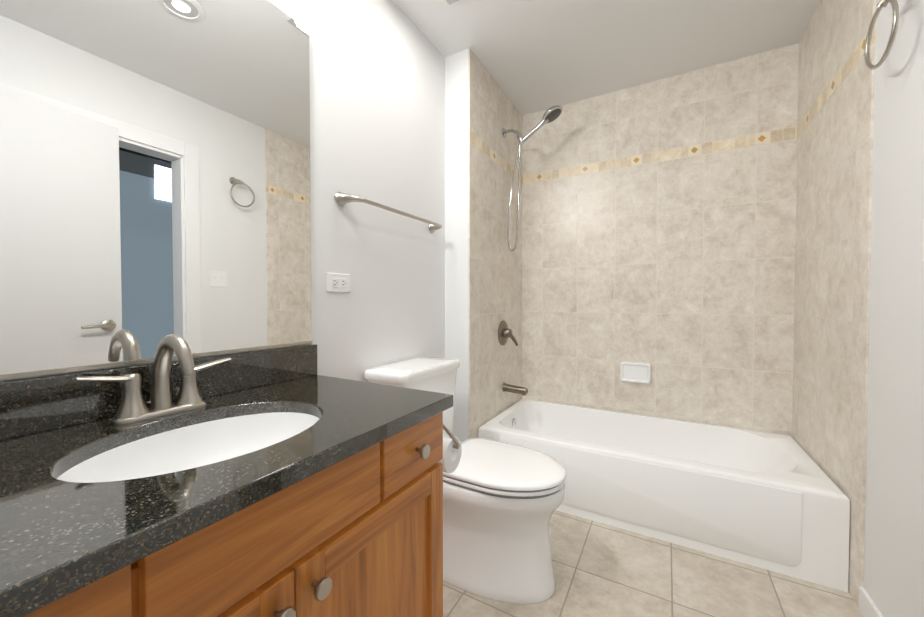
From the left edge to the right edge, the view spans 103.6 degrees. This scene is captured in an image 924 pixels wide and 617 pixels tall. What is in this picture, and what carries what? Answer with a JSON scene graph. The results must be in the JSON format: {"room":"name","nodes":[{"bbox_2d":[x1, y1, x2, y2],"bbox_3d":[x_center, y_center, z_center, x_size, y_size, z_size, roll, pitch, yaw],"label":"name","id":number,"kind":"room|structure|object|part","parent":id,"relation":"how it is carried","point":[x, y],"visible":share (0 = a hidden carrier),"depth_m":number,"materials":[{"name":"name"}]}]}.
{"room":"bathroom","nodes":[
{"label":"bathroom","id":0,"kind":"room"},
{"bbox_2d":[0,0,444,381],"bbox_3d":[-0.400,-0.176,1.618,0.120,2.412,2.892,1,1,29],"label":"wall","id":1,"kind":"structure","parent":0,"point":[377,98],"depth_m":1.54,"materials":[{"name":"white paint"}]},
{"bbox_2d":[0,0,311,380],"bbox_3d":[-0.753,-0.407,0.852,0.010,1.074,0.930,1,1,29],"label":"mirror","id":2,"kind":"object","parent":1,"relation":"attached to","point":[154,173],"visible":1,"depth_m":0.87,"materials":[{"name":"clear glass"}]},
{"bbox_2d":[0,344,317,440],"bbox_3d":[-0.745,0.186,0.864,0.021,0.106,0.943,1,1,29],"label":"backsplash","id":3,"kind":"structure","parent":1,"relation":"attached to","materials":[{"name":"black stone"}]},
{"bbox_2d":[326,273,349,291],"bbox_3d":[-0.465,-0.097,1.374,0.007,0.070,0.114,1,1,29],"label":"electrical outlet plate","id":4,"kind":"object","parent":1,"relation":"attached to","point":[335,282],"visible":1,"depth_m":1.37,"materials":[{"name":"white plastic"}]},
{"bbox_2d":[335,192,441,232],"bbox_3d":[-0.280,-0.421,1.629,0.072,0.052,0.668,1,1,29],"label":"towel bar","id":5,"kind":"object","parent":1,"relation":"attached to","point":[341,199],"visible":1,"depth_m":1.45,"materials":[{"name":"silver metal"}]},
{"bbox_2d":[445,49,467,441],"bbox_3d":[0.171,-0.190,2.357,0.148,2.412,0.820,1,1,29],"label":"wall","id":6,"kind":"structure","parent":0,"point":[456,205],"depth_m":1.99,"materials":[{"name":"white paint"}]},
{"bbox_2d":[468,48,521,438],"bbox_3d":[0.237,-0.189,2.315,0.009,2.412,0.812,1,1,29],"label":"wall tile","id":7,"kind":"structure","parent":6,"relation":"attached to","point":[494,285],"depth_m":2.20,"materials":[{"name":"beige tile"}]},
{"bbox_2d":[492,150,495,161],"bbox_3d":[0.197,-0.930,2.216,0.002,0.060,0.060,1,1,29],"label":"diamond","id":8,"kind":"object","parent":7,"relation":"attached to","point":[493,152],"depth_m":2.21,"materials":[{"name":"brown tile"}]},
{"bbox_2d":[498,320,517,345],"bbox_3d":[0.312,0.159,2.339,0.104,0.164,0.164,1,1,29],"label":"valve","id":9,"kind":"object","parent":7,"relation":"attached to","point":[504,333],"visible":1,"depth_m":2.33,"materials":[{"name":"silver metal"}]},
{"bbox_2d":[503,383,527,395],"bbox_3d":[0.347,0.522,2.353,0.162,0.065,0.060,1,1,29],"label":"spout","id":10,"kind":"object","parent":7,"relation":"attached to","point":[523,391],"visible":1,"depth_m":2.34,"materials":[{"name":"silver metal"}]},
{"bbox_2d":[502,105,562,251],"bbox_3d":[0.433,-0.788,2.261,0.374,0.845,0.131,1,1,29],"label":"shower head","id":11,"kind":"object","parent":7,"relation":"attached to","point":[552,114],"depth_m":2.29,"materials":[{"name":"silver metal"}]},
{"bbox_2d":[393,0,819,115],"bbox_3d":[0.381,-1.424,1.154,1.914,0.100,2.892,1,1,29],"label":"ceiling","id":12,"kind":"structure","parent":0,"point":[533,56],"depth_m":1.85,"materials":[{"name":"white paint"}]},
{"bbox_2d":[446,0,458,4],"bbox_3d":[-0.001,-1.371,1.433,0.300,0.016,0.300,1,1,29],"label":"recessed light","id":13,"kind":"object","parent":12,"relation":"in","point":[449,2],"visible":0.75,"depth_m":1.62,"materials":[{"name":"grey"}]},
{"bbox_2d":[443,510,862,616],"bbox_3d":[0.381,1.088,1.201,1.914,0.100,2.892,1,1,29],"label":"floor","id":14,"kind":"structure","parent":0,"point":[602,570],"depth_m":1.35,"materials":[{"name":"tile"}]},
{"bbox_2d":[0,334,461,616],"bbox_3d":[-0.475,0.551,0.783,0.579,0.990,1.056,1,1,29],"label":"bathroom vanity","id":15,"kind":"object","parent":14,"relation":"on","point":[284,482],"visible":1,"depth_m":0.68,"materials":[{"name":"black stone"}]},
{"bbox_3d":[-0.450,0.357,0.317,0.020,0.141,0.247,1,1,29],"label":"drawer","id":16,"kind":"part","parent":15,"relation":"part of","materials":[{"name":"brown wood"}]},
{"bbox_2d":[72,334,231,424],"bbox_3d":[-0.639,0.148,0.803,0.166,0.184,0.289,1,1,29],"label":"faucet","id":17,"kind":"object","parent":15,"relation":"on","point":[189,404],"depth_m":0.81,"materials":[{"name":"silver metal"}]},
{"bbox_2d":[57,412,318,482],"bbox_3d":[-0.491,0.344,0.723,0.386,0.153,0.486,1,1,29],"label":"sink","id":18,"kind":"object","parent":15,"relation":"in","point":[199,441],"depth_m":0.82,"materials":[{"name":"white ceramic"}]},
{"bbox_3d":[-0.284,0.351,0.611,0.020,0.141,0.405,1,1,29],"label":"panel","id":19,"kind":"part","parent":15,"relation":"part of","materials":[{"name":"brown wood"}]},
{"bbox_3d":[-0.120,0.346,0.902,0.020,0.141,0.239,1,1,29],"label":"drawer","id":20,"kind":"part","parent":15,"relation":"part of","materials":[{"name":"brown wood"}]},
{"bbox_2d":[364,357,565,603],"bbox_3d":[0.034,0.640,1.485,0.769,0.784,0.448,1,1,29],"label":"toilet","id":21,"kind":"object","parent":14,"relation":"on","point":[502,502],"visible":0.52,"depth_m":1.31,"materials":[{"name":"white ceramic"}]},
{"bbox_2d":[478,399,849,592],"bbox_3d":[0.923,0.847,1.998,1.509,0.352,0.715,1,1,29],"label":"bathtub","id":22,"kind":"object","parent":14,"relation":"on","point":[777,503],"visible":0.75,"depth_m":1.63,"materials":[{"name":"white ceramic"}]},
{"bbox_2d":[864,0,923,616],"bbox_3d":[1.167,-0.160,0.734,0.120,2.412,2.892,1,1,29],"label":"wall","id":23,"kind":"structure","parent":0,"point":[894,556],"depth_m":1.08,"materials":[{"name":"white paint"}]},
{"bbox_2d":[792,0,875,607],"bbox_3d":[1.566,-0.175,1.571,0.008,2.412,0.802,1,1,29],"label":"wall tile","id":24,"kind":"structure","parent":23,"relation":"attached to","point":[832,266],"depth_m":1.45,"materials":[{"name":"beige tile"}]},
{"bbox_2d":[805,110,809,126],"bbox_3d":[1.674,-0.921,1.761,0.002,0.060,0.060,1,1,29],"label":"diamond","id":25,"kind":"object","parent":24,"relation":"attached to","point":[808,113],"depth_m":1.76,"materials":[{"name":"brown tile"}]},
{"bbox_2d":[830,75,835,95],"bbox_3d":[1.522,-0.916,1.491,0.002,0.060,0.060,1,1,29],"label":"diamond","id":26,"kind":"object","parent":24,"relation":"attached to","point":[833,82],"depth_m":1.49,"materials":[{"name":"brown tile"}]},
{"bbox_2d":[860,31,867,57],"bbox_3d":[1.388,-0.912,1.254,0.002,0.060,0.060,1,1,29],"label":"diamond","id":27,"kind":"object","parent":24,"relation":"attached to","point":[862,43],"depth_m":1.26,"materials":[{"name":"brown tile"}]},
{"bbox_2d":[859,586,883,616],"bbox_3d":[1.253,0.998,1.043,0.012,0.085,0.465,1,1,29],"label":"baseboard","id":28,"kind":"structure","parent":23,"relation":"attached to","point":[868,607],"depth_m":1.18,"materials":[{"name":"white paint"}]},
{"bbox_2d":[864,0,898,69],"bbox_3d":[1.236,-0.814,1.042,0.072,0.216,0.175,1,1,29],"label":"towel ring","id":29,"kind":"object","parent":23,"relation":"attached to","point":[881,4],"visible":1,"depth_m":1.04,"materials":[{"name":"silver metal"}]},
{"bbox_2d":[922,219,923,261],"bbox_3d":[1.193,-0.179,0.916,0.012,0.114,0.116,1,1,29],"label":"switch plate","id":30,"kind":"object","parent":23,"relation":"attached to","point":[923,243],"visible":1,"depth_m":0.96,"materials":[{"name":"white plastic"}]},
{"bbox_3d":[1.065,-0.191,2.388,1.914,2.412,0.112,1,1,29],"label":"wall","id":31,"kind":"structure","parent":0,"visible":0},
{"bbox_2d":[522,43,798,436],"bbox_3d":[1.101,-0.189,2.298,1.529,2.412,0.009,1,1,29],"label":"wall tile","id":32,"kind":"structure","parent":31,"relation":"attached to","point":[670,261],"depth_m":2.20,"materials":[{"name":"beige tile"}]},
{"bbox_2d":[535,172,543,181],"bbox_3d":[0.551,-0.937,2.587,0.060,0.060,0.002,1,1,29],"label":"diamond","id":33,"kind":"object","parent":32,"relation":"attached to","point":[538,176],"depth_m":2.59,"materials":[{"name":"brown tile"}]},
{"bbox_2d":[581,164,589,173],"bbox_3d":[0.824,-0.934,2.432,0.060,0.060,0.002,1,1,29],"label":"diamond","id":34,"kind":"object","parent":32,"relation":"attached to","point":[585,168],"depth_m":2.43,"materials":[{"name":"brown tile"}]},
{"bbox_2d":[620,361,650,383],"bbox_3d":[1.092,0.403,2.291,0.172,0.124,0.032,1,1,29],"label":"soap dish","id":35,"kind":"object","parent":32,"relation":"attached to","point":[636,372],"visible":1,"depth_m":2.28,"materials":[{"name":"white ceramic"}]},
{"bbox_2d":[631,154,641,165],"bbox_3d":[1.094,-0.931,2.280,0.060,0.060,0.002,1,1,29],"label":"diamond","id":36,"kind":"object","parent":32,"relation":"attached to","point":[635,160],"depth_m":2.28,"materials":[{"name":"brown tile"}]},
{"bbox_2d":[688,144,700,155],"bbox_3d":[1.362,-0.928,2.129,0.060,0.060,0.002,1,1,29],"label":"diamond","id":37,"kind":"object","parent":32,"relation":"attached to","point":[694,149],"depth_m":2.13,"materials":[{"name":"brown tile"}]},
{"bbox_2d":[755,132,768,144],"bbox_3d":[1.631,-0.925,1.977,0.060,0.060,0.002,1,1,29],"label":"diamond","id":38,"kind":"object","parent":32,"relation":"attached to","point":[761,138],"depth_m":1.98,"materials":[{"name":"brown tile"}]}
]}

